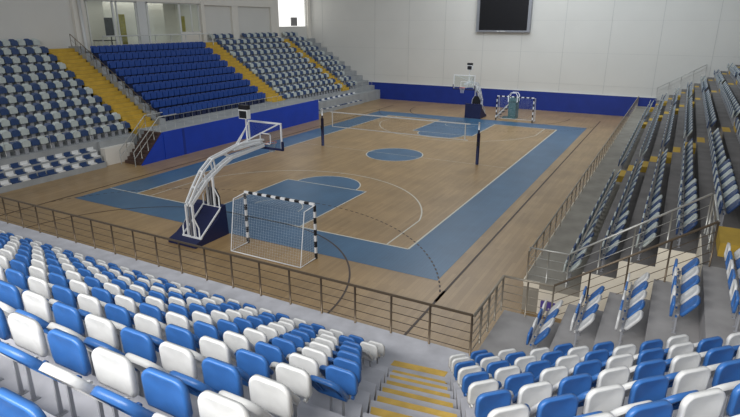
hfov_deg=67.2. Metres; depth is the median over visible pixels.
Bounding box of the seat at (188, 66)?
[184,63,190,71]
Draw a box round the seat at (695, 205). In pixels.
[677,203,697,228]
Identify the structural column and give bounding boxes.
[76,0,87,50]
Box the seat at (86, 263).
[71,260,93,266]
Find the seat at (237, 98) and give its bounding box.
[233,96,240,107]
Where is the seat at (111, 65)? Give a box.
[107,61,115,73]
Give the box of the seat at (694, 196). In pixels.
[678,194,696,214]
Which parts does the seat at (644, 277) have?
backrest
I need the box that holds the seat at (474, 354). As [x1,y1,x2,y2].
[470,349,494,360]
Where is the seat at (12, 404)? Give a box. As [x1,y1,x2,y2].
[0,387,46,416]
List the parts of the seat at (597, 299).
backrest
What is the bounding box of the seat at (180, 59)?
[176,56,183,64]
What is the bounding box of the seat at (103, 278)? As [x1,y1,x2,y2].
[82,273,109,282]
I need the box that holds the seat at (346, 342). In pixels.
[335,340,361,357]
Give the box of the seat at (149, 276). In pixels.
[135,273,154,279]
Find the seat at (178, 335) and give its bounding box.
[144,324,195,352]
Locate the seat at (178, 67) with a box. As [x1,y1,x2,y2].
[174,64,180,71]
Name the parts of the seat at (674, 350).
backrest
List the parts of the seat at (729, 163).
backrest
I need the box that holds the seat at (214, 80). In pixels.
[209,76,216,83]
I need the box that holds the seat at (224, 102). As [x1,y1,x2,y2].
[219,99,226,109]
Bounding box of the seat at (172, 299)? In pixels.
[165,296,186,312]
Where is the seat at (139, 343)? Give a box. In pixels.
[83,327,156,397]
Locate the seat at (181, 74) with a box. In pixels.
[176,71,183,79]
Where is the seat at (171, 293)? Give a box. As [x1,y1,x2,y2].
[166,291,183,304]
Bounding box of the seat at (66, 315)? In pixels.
[15,301,84,335]
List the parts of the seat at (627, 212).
backrest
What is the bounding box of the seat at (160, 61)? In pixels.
[155,58,162,65]
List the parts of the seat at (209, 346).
backrest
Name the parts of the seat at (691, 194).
backrest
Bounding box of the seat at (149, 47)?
[144,44,152,51]
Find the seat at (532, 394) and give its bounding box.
[517,381,552,416]
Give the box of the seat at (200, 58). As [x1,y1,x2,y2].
[195,55,202,61]
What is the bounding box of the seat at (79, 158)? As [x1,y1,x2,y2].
[75,156,84,160]
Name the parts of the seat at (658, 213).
backrest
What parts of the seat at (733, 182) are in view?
backrest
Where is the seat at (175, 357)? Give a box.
[125,341,197,378]
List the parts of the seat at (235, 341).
backrest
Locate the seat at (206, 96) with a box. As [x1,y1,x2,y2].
[201,93,208,101]
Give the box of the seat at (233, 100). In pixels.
[229,97,235,108]
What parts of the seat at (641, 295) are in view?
backrest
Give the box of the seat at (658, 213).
[642,212,659,226]
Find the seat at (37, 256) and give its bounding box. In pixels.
[14,253,45,265]
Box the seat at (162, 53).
[158,50,165,57]
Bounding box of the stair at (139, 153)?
[119,112,175,166]
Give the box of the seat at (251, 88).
[247,86,253,93]
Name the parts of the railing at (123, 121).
handrail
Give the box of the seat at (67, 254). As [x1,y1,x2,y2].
[55,251,72,257]
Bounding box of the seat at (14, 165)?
[10,162,21,167]
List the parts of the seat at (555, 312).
backrest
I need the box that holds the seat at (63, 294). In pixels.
[21,284,77,310]
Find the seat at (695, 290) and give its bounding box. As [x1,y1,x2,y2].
[670,285,700,321]
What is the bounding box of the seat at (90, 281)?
[67,276,101,287]
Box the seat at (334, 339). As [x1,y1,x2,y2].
[311,333,338,345]
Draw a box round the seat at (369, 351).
[360,341,377,366]
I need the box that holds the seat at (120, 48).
[116,45,123,52]
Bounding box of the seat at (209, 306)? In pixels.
[206,303,222,315]
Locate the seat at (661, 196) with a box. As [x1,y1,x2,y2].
[647,195,662,216]
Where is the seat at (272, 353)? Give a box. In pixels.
[234,341,283,378]
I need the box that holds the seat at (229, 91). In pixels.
[225,89,231,97]
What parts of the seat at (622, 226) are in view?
backrest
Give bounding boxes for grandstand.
[0,38,379,169]
[0,221,469,416]
[450,357,734,416]
[479,65,739,355]
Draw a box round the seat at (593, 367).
[573,359,601,387]
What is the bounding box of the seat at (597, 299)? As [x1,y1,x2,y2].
[579,294,601,314]
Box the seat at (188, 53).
[183,49,190,55]
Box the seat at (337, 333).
[329,329,344,340]
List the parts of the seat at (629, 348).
backrest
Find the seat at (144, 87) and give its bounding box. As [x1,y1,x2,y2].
[139,84,147,96]
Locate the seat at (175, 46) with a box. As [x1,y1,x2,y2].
[171,43,177,49]
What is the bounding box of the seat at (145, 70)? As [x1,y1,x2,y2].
[140,67,148,74]
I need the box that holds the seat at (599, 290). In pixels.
[583,286,604,305]
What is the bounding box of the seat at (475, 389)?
[467,379,513,407]
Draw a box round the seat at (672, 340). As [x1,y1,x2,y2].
[665,334,698,351]
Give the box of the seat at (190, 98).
[185,95,193,103]
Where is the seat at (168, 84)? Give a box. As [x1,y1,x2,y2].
[163,81,170,89]
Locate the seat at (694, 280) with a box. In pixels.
[671,275,699,310]
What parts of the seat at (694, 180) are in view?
backrest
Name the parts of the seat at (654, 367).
backrest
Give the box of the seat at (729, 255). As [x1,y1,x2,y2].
[725,251,739,285]
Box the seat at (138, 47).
[133,44,141,51]
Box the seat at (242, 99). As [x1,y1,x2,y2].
[238,95,244,104]
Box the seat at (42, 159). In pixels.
[38,157,48,162]
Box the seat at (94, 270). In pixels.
[76,266,100,273]
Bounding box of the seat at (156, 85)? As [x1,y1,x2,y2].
[151,82,159,91]
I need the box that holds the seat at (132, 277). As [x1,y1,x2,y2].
[116,273,135,281]
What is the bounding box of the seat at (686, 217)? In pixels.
[676,208,697,234]
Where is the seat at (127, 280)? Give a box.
[109,275,131,285]
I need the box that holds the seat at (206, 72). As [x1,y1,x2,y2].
[201,69,208,76]
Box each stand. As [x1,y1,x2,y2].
[168,104,283,248]
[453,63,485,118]
[495,92,519,118]
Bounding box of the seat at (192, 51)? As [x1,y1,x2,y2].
[188,49,194,55]
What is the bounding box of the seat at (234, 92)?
[230,89,236,96]
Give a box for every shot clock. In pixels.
[238,104,250,118]
[467,63,472,69]
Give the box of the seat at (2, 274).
[0,265,6,281]
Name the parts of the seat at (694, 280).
backrest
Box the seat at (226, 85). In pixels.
[222,82,228,89]
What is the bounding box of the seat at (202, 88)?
[198,85,205,93]
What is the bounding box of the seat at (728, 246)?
[724,243,739,276]
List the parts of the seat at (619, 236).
backrest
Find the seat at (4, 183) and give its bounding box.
[0,180,11,185]
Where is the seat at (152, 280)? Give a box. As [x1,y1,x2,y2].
[150,278,162,285]
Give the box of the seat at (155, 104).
[150,100,159,112]
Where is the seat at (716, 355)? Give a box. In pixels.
[702,345,734,365]
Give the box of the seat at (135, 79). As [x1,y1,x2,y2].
[130,76,139,85]
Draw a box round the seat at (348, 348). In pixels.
[332,344,361,359]
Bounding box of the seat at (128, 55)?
[124,52,132,59]
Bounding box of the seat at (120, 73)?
[115,69,124,80]
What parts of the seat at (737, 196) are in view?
backrest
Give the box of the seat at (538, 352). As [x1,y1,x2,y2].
[529,347,549,360]
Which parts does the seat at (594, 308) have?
backrest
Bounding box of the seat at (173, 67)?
[168,64,175,72]
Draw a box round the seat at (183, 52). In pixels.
[178,49,185,56]
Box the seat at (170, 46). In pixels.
[166,43,172,49]
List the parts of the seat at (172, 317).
backrest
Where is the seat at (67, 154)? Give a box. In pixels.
[63,151,72,156]
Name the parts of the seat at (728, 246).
backrest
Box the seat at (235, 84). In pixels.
[231,81,237,88]
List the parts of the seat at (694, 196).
backrest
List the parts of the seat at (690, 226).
backrest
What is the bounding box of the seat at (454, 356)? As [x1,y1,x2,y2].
[448,353,473,369]
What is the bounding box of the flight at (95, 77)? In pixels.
[47,46,165,135]
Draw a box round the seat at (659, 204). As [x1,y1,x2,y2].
[645,203,661,216]
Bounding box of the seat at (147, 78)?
[142,75,150,82]
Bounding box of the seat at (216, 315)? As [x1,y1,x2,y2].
[211,310,229,328]
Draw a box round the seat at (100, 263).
[94,262,108,270]
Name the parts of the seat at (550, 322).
backrest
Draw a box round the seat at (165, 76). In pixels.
[160,73,167,81]
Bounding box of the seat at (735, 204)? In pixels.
[718,199,739,225]
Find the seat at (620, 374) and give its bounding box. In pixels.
[596,366,636,405]
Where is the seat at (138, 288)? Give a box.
[121,284,146,296]
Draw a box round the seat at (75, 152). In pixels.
[71,150,80,154]
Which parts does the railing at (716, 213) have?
post, post, handrail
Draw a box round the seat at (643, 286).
[624,281,648,310]
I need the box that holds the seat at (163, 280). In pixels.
[149,277,167,283]
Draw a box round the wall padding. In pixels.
[368,81,656,115]
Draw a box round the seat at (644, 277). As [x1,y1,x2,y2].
[627,272,649,301]
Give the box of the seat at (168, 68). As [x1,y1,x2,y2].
[163,65,170,72]
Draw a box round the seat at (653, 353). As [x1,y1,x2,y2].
[636,347,672,371]
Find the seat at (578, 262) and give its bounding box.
[563,259,581,284]
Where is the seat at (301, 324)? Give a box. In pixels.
[295,323,314,330]
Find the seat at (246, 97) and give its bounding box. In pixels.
[242,95,248,104]
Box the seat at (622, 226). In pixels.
[608,224,624,238]
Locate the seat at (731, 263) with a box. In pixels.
[726,259,739,295]
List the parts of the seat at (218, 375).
backrest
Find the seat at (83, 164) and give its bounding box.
[80,162,89,166]
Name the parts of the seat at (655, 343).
backrest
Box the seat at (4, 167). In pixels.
[1,164,11,170]
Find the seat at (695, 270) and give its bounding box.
[672,266,699,295]
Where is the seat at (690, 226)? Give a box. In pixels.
[675,219,697,247]
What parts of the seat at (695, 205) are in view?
backrest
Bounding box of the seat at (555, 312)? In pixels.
[537,308,558,326]
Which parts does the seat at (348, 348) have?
backrest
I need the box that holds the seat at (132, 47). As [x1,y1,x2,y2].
[127,44,135,52]
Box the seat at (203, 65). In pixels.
[198,62,205,68]
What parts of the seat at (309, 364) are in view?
backrest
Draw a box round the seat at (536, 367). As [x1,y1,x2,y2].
[525,359,550,382]
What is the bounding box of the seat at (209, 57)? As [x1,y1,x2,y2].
[205,54,211,61]
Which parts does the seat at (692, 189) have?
backrest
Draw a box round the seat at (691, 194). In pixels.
[678,190,696,205]
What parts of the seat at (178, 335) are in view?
backrest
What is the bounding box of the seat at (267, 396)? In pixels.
[218,374,293,416]
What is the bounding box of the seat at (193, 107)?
[188,103,196,115]
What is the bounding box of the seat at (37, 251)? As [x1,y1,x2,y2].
[17,249,44,257]
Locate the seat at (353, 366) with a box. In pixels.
[319,357,361,398]
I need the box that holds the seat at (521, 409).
[487,403,529,416]
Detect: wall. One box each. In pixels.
[0,0,310,50]
[142,100,318,165]
[310,0,739,101]
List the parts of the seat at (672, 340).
backrest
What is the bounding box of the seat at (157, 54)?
[152,50,160,58]
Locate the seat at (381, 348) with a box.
[368,340,384,363]
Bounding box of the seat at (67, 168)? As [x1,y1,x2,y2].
[64,165,73,170]
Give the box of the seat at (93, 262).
[80,259,96,265]
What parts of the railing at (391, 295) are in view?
post, post, post, post, post, post, post, post, post, post, post, post, post, post, post, post, post, post, post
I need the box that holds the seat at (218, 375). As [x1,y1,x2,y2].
[169,357,242,396]
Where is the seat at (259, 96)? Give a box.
[255,93,261,103]
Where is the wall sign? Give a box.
[540,300,554,310]
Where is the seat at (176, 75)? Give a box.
[171,72,178,80]
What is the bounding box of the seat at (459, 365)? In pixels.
[454,360,484,385]
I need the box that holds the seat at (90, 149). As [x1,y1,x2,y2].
[87,147,95,151]
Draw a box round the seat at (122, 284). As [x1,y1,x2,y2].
[101,278,127,289]
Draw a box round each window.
[84,0,117,45]
[84,1,197,46]
[112,1,150,45]
[146,2,182,42]
[179,3,200,32]
[278,0,304,26]
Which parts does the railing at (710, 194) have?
post, post, post, post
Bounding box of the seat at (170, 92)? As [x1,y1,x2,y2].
[165,89,173,97]
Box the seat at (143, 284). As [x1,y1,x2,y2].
[127,280,148,291]
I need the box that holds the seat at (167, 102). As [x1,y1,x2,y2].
[162,98,170,107]
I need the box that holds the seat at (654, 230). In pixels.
[638,227,657,253]
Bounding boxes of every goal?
[230,191,317,267]
[495,95,535,122]
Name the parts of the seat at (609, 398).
backrest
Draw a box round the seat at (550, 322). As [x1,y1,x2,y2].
[532,317,554,347]
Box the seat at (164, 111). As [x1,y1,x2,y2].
[159,108,168,120]
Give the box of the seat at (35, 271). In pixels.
[4,265,48,286]
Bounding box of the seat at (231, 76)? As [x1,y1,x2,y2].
[227,74,233,81]
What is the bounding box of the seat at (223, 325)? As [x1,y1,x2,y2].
[217,319,239,341]
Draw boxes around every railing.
[0,121,125,157]
[0,196,473,355]
[69,34,156,118]
[102,33,213,45]
[155,95,283,130]
[471,275,504,350]
[502,275,554,316]
[526,96,638,278]
[529,247,569,286]
[553,221,719,314]
[569,193,712,273]
[655,65,706,100]
[706,194,719,263]
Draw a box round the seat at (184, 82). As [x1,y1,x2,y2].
[179,79,186,87]
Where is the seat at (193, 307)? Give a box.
[188,303,207,321]
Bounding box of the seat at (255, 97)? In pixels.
[251,93,257,104]
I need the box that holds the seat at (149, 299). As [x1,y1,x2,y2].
[135,295,165,312]
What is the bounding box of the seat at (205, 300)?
[202,297,216,306]
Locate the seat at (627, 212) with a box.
[614,211,629,223]
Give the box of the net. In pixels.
[327,111,476,140]
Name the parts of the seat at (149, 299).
backrest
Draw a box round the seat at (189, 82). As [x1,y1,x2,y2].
[184,78,191,86]
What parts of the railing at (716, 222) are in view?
post, post, handrail, post, post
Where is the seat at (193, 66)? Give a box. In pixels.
[189,63,195,70]
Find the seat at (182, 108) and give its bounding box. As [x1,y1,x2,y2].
[177,105,185,117]
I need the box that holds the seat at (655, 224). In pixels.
[640,222,657,247]
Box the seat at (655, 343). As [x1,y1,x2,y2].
[638,339,668,359]
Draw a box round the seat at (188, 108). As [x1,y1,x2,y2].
[183,104,190,116]
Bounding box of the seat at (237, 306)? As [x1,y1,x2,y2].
[217,301,240,309]
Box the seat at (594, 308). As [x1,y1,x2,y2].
[575,303,598,335]
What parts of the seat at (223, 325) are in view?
backrest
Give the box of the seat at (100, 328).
[46,313,118,375]
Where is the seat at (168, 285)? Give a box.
[165,282,177,292]
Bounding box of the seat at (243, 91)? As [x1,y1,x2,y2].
[238,87,245,95]
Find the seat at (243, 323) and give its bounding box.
[234,317,253,334]
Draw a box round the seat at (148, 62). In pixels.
[144,59,151,66]
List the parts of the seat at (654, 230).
backrest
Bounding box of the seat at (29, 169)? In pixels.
[24,167,34,172]
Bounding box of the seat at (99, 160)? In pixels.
[95,158,104,162]
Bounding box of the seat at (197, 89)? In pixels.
[193,86,200,94]
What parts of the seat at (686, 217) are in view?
backrest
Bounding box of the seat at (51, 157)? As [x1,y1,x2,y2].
[47,155,56,160]
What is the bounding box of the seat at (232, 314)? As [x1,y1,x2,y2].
[225,309,242,321]
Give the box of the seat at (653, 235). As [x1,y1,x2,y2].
[635,233,656,259]
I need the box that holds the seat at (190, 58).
[186,56,192,63]
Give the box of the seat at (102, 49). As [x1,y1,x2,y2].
[97,46,105,53]
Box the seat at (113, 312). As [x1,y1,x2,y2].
[78,303,132,351]
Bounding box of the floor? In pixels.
[0,99,628,352]
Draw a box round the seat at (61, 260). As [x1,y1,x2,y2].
[45,257,70,264]
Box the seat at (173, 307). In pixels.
[161,303,189,323]
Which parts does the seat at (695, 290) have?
backrest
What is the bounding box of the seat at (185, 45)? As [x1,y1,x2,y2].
[181,42,187,48]
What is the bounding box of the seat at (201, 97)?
[196,94,203,102]
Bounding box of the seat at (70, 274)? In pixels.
[46,270,82,287]
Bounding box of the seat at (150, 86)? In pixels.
[145,83,153,92]
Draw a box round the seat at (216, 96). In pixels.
[211,91,218,99]
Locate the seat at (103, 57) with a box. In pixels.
[98,53,107,65]
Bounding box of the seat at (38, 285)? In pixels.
[8,276,52,299]
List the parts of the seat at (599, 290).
backrest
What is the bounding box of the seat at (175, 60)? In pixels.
[171,57,178,64]
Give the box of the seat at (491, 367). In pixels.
[486,360,521,378]
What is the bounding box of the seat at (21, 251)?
[17,248,31,259]
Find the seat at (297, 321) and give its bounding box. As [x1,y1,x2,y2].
[293,318,306,328]
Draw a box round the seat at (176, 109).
[171,106,179,118]
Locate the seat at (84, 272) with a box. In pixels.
[63,267,92,277]
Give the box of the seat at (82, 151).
[79,148,88,153]
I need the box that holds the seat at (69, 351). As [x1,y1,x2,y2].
[0,328,91,416]
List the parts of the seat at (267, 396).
backrest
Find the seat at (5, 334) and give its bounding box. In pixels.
[0,307,10,380]
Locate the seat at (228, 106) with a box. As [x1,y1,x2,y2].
[224,98,230,109]
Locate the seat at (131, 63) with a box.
[126,60,134,67]
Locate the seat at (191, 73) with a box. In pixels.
[187,70,194,78]
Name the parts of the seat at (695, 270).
backrest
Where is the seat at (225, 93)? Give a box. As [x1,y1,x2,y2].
[220,90,227,98]
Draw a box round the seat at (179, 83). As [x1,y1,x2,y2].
[174,80,181,88]
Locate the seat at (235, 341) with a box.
[223,330,250,366]
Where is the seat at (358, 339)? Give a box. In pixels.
[348,334,363,343]
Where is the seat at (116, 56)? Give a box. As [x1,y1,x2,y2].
[111,53,119,61]
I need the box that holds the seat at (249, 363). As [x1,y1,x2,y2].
[220,348,269,397]
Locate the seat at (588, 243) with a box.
[573,242,589,255]
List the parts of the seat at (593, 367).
backrest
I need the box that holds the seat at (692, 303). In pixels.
[669,295,700,333]
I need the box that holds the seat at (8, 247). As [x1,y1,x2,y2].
[4,244,16,254]
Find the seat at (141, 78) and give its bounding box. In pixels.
[136,75,145,83]
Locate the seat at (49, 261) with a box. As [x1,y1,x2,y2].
[30,258,60,272]
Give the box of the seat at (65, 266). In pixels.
[46,262,76,278]
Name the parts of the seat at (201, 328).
backrest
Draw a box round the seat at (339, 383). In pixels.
[310,365,357,415]
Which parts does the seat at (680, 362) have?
backrest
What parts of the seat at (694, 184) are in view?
backrest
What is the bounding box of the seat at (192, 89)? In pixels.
[187,86,195,94]
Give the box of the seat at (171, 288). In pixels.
[166,287,182,298]
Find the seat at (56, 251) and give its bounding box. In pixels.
[43,248,60,253]
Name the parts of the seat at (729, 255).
backrest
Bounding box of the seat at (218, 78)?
[214,75,220,82]
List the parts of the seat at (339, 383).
backrest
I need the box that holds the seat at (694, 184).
[678,182,696,201]
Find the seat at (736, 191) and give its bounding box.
[717,189,738,216]
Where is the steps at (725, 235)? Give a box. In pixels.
[716,226,739,258]
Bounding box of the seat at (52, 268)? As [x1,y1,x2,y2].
[28,264,64,282]
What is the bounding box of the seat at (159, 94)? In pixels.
[154,91,162,99]
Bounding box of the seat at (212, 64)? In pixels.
[208,61,214,68]
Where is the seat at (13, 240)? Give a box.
[10,238,20,246]
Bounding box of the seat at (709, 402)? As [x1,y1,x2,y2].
[676,388,739,416]
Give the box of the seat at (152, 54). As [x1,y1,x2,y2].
[147,51,154,57]
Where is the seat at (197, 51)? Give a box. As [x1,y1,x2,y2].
[193,48,199,54]
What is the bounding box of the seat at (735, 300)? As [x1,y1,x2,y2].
[731,290,739,331]
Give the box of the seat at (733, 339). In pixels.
[724,332,739,356]
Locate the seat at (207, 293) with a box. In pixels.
[194,289,210,297]
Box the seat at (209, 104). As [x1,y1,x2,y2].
[204,101,211,112]
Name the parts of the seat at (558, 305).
backrest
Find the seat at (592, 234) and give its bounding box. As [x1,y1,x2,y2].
[578,232,594,245]
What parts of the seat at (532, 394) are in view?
backrest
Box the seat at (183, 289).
[168,287,191,295]
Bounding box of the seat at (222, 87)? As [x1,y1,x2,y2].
[217,82,224,90]
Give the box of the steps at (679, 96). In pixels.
[649,67,739,111]
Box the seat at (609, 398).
[583,384,652,416]
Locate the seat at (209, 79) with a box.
[204,76,211,84]
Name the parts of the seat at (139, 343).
backrest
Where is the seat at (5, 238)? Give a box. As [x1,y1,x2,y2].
[0,235,9,242]
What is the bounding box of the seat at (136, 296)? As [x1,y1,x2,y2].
[111,289,143,303]
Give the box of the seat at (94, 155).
[91,152,99,157]
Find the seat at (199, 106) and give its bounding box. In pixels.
[194,103,201,114]
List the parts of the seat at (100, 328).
backrest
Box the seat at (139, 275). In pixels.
[137,274,148,279]
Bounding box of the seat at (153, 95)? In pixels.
[148,91,156,103]
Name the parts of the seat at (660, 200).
backrest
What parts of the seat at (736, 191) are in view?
backrest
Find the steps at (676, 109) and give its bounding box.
[642,80,737,127]
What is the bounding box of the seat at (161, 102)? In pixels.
[156,99,165,111]
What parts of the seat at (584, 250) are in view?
backrest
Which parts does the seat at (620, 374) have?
backrest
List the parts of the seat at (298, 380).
backrest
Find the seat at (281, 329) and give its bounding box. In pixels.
[256,322,286,334]
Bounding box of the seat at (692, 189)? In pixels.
[678,186,696,198]
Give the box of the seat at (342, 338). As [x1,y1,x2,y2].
[339,335,355,345]
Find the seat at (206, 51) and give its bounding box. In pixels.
[202,48,208,54]
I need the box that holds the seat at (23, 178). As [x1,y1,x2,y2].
[19,175,30,181]
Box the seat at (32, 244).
[20,242,39,246]
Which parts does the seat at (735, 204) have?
backrest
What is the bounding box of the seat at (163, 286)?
[148,282,166,292]
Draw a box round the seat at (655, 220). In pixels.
[641,218,658,237]
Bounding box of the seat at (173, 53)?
[168,50,175,56]
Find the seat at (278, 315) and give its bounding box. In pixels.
[276,313,289,321]
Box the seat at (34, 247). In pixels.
[32,245,43,253]
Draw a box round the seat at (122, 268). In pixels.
[109,266,129,271]
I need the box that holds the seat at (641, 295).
[622,290,646,319]
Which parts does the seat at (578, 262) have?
backrest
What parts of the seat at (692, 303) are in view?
backrest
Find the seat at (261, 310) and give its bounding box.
[259,308,272,313]
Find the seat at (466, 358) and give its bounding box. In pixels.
[451,356,478,374]
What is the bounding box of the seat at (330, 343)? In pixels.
[305,336,335,350]
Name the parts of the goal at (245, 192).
post, post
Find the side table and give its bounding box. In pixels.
[93,40,115,45]
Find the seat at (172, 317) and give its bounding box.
[159,311,190,335]
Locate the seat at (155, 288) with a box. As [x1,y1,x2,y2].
[146,285,166,297]
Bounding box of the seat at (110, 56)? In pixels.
[105,53,113,60]
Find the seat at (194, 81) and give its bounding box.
[190,78,196,86]
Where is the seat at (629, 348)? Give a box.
[612,344,638,365]
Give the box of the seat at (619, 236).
[604,234,621,248]
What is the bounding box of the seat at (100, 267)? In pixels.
[85,264,106,271]
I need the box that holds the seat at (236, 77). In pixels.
[232,73,238,80]
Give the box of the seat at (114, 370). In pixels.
[38,346,138,416]
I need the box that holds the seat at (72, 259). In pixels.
[57,256,79,262]
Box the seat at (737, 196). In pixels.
[718,194,739,221]
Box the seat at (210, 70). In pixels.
[206,68,212,75]
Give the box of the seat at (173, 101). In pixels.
[168,98,176,106]
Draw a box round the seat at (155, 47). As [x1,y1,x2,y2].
[150,43,157,50]
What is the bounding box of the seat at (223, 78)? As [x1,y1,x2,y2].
[218,75,225,82]
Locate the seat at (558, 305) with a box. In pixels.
[542,300,563,316]
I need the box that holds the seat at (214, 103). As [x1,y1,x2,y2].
[209,100,216,111]
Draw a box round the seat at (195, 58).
[191,55,197,62]
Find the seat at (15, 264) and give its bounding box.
[3,259,28,278]
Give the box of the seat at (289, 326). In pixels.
[267,320,294,331]
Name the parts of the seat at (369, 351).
backrest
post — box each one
[321,109,323,145]
[475,122,480,164]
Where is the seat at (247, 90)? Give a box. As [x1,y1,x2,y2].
[243,87,249,94]
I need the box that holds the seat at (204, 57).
[200,55,206,61]
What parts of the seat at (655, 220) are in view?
backrest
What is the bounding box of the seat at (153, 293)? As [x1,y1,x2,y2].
[142,290,166,303]
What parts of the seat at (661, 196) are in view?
backrest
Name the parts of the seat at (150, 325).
backrest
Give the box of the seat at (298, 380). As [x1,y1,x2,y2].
[258,362,311,416]
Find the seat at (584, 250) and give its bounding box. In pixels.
[570,248,586,271]
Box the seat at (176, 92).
[171,88,179,97]
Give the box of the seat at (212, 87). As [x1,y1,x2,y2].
[208,84,214,91]
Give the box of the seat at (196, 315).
[189,311,213,334]
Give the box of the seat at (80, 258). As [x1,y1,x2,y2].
[68,255,83,261]
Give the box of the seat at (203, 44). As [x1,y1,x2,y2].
[199,41,205,47]
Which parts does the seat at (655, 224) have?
backrest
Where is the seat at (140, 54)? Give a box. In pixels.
[135,51,143,59]
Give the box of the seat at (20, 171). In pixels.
[15,169,25,174]
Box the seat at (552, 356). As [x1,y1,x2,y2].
[541,350,562,366]
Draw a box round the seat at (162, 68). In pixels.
[157,65,165,73]
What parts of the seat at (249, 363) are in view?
backrest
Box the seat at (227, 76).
[223,74,229,81]
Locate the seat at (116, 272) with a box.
[100,269,120,276]
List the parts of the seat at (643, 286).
backrest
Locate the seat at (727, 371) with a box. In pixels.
[712,358,739,415]
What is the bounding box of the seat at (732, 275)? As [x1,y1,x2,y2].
[728,269,739,306]
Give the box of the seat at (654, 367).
[633,358,679,387]
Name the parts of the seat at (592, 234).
backrest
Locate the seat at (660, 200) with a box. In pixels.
[646,199,661,211]
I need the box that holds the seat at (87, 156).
[83,154,92,158]
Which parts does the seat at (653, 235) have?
backrest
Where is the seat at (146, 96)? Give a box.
[141,92,150,104]
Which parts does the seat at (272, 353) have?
backrest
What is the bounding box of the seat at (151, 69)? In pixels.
[146,66,154,74]
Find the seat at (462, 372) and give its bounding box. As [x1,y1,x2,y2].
[457,365,492,396]
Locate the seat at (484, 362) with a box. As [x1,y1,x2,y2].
[480,356,510,370]
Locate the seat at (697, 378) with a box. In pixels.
[671,366,739,396]
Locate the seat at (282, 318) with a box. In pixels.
[274,317,295,327]
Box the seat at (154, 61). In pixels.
[149,58,157,66]
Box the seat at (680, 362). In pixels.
[668,352,720,378]
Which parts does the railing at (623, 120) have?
post, post, post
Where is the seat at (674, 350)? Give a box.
[666,341,706,364]
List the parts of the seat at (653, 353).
backrest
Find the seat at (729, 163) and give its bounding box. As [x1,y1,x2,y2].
[713,162,730,173]
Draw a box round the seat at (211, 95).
[206,92,213,100]
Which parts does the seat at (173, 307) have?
backrest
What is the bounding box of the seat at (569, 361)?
[555,354,579,375]
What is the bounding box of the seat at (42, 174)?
[38,171,48,176]
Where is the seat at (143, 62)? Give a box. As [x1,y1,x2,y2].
[138,59,145,66]
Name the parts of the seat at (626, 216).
backrest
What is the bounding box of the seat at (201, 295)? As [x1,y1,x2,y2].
[183,291,207,298]
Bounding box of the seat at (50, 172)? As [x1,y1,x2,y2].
[47,169,56,174]
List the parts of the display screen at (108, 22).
screen panel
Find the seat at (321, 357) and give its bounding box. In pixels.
[286,346,327,366]
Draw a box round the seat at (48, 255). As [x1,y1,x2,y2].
[30,253,56,259]
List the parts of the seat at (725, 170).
backrest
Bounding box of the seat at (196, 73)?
[192,70,198,78]
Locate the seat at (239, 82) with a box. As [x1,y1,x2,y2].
[235,80,241,87]
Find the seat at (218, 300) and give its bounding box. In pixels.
[200,296,223,303]
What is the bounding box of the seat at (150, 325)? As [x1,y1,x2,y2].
[110,313,162,339]
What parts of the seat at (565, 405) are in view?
backrest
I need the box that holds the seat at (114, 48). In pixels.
[109,45,117,53]
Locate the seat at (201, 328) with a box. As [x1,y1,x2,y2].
[192,320,219,352]
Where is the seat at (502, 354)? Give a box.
[498,348,516,359]
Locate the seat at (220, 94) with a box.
[216,91,222,98]
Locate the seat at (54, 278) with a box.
[25,272,68,298]
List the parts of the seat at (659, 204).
backrest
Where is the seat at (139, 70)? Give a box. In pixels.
[134,67,142,75]
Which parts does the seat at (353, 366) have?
backrest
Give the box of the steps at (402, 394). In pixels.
[362,360,460,416]
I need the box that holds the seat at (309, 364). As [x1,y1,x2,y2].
[269,352,319,376]
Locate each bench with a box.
[0,150,106,193]
[319,101,361,113]
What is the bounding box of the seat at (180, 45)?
[177,42,182,48]
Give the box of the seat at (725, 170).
[713,165,732,187]
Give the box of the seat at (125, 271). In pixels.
[123,270,134,275]
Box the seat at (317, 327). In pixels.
[311,323,325,334]
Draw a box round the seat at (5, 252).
[0,248,14,260]
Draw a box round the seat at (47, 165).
[42,163,52,168]
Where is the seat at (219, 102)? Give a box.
[214,99,221,110]
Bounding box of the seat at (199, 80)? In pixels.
[195,77,201,85]
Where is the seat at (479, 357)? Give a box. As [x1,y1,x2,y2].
[474,352,501,365]
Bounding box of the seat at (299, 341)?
[268,332,304,347]
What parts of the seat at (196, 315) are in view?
backrest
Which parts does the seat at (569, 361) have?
backrest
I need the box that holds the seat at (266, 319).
[258,314,273,325]
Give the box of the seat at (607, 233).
[606,229,622,243]
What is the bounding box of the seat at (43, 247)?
[32,245,49,249]
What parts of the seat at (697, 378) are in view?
backrest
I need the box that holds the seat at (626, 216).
[612,215,627,228]
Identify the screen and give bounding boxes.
[104,18,113,44]
[476,0,532,31]
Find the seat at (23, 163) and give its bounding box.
[20,160,30,166]
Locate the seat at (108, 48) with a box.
[103,45,111,52]
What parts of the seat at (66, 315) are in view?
backrest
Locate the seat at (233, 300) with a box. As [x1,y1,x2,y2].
[224,298,240,305]
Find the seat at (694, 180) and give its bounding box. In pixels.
[679,178,696,191]
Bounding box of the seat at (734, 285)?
[729,279,739,319]
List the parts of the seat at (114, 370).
backrest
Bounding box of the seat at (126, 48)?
[122,45,129,51]
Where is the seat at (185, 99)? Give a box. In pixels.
[180,96,187,105]
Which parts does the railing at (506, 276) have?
post, handrail, post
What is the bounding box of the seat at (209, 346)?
[182,336,231,392]
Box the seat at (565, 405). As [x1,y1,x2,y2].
[536,393,601,416]
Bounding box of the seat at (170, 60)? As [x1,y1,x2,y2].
[166,57,173,64]
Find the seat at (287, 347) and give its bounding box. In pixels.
[272,336,296,363]
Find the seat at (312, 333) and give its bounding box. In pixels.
[288,327,315,337]
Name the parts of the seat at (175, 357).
backrest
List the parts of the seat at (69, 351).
backrest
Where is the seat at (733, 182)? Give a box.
[715,180,736,194]
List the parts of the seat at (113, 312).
backrest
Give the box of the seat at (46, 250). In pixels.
[31,249,54,254]

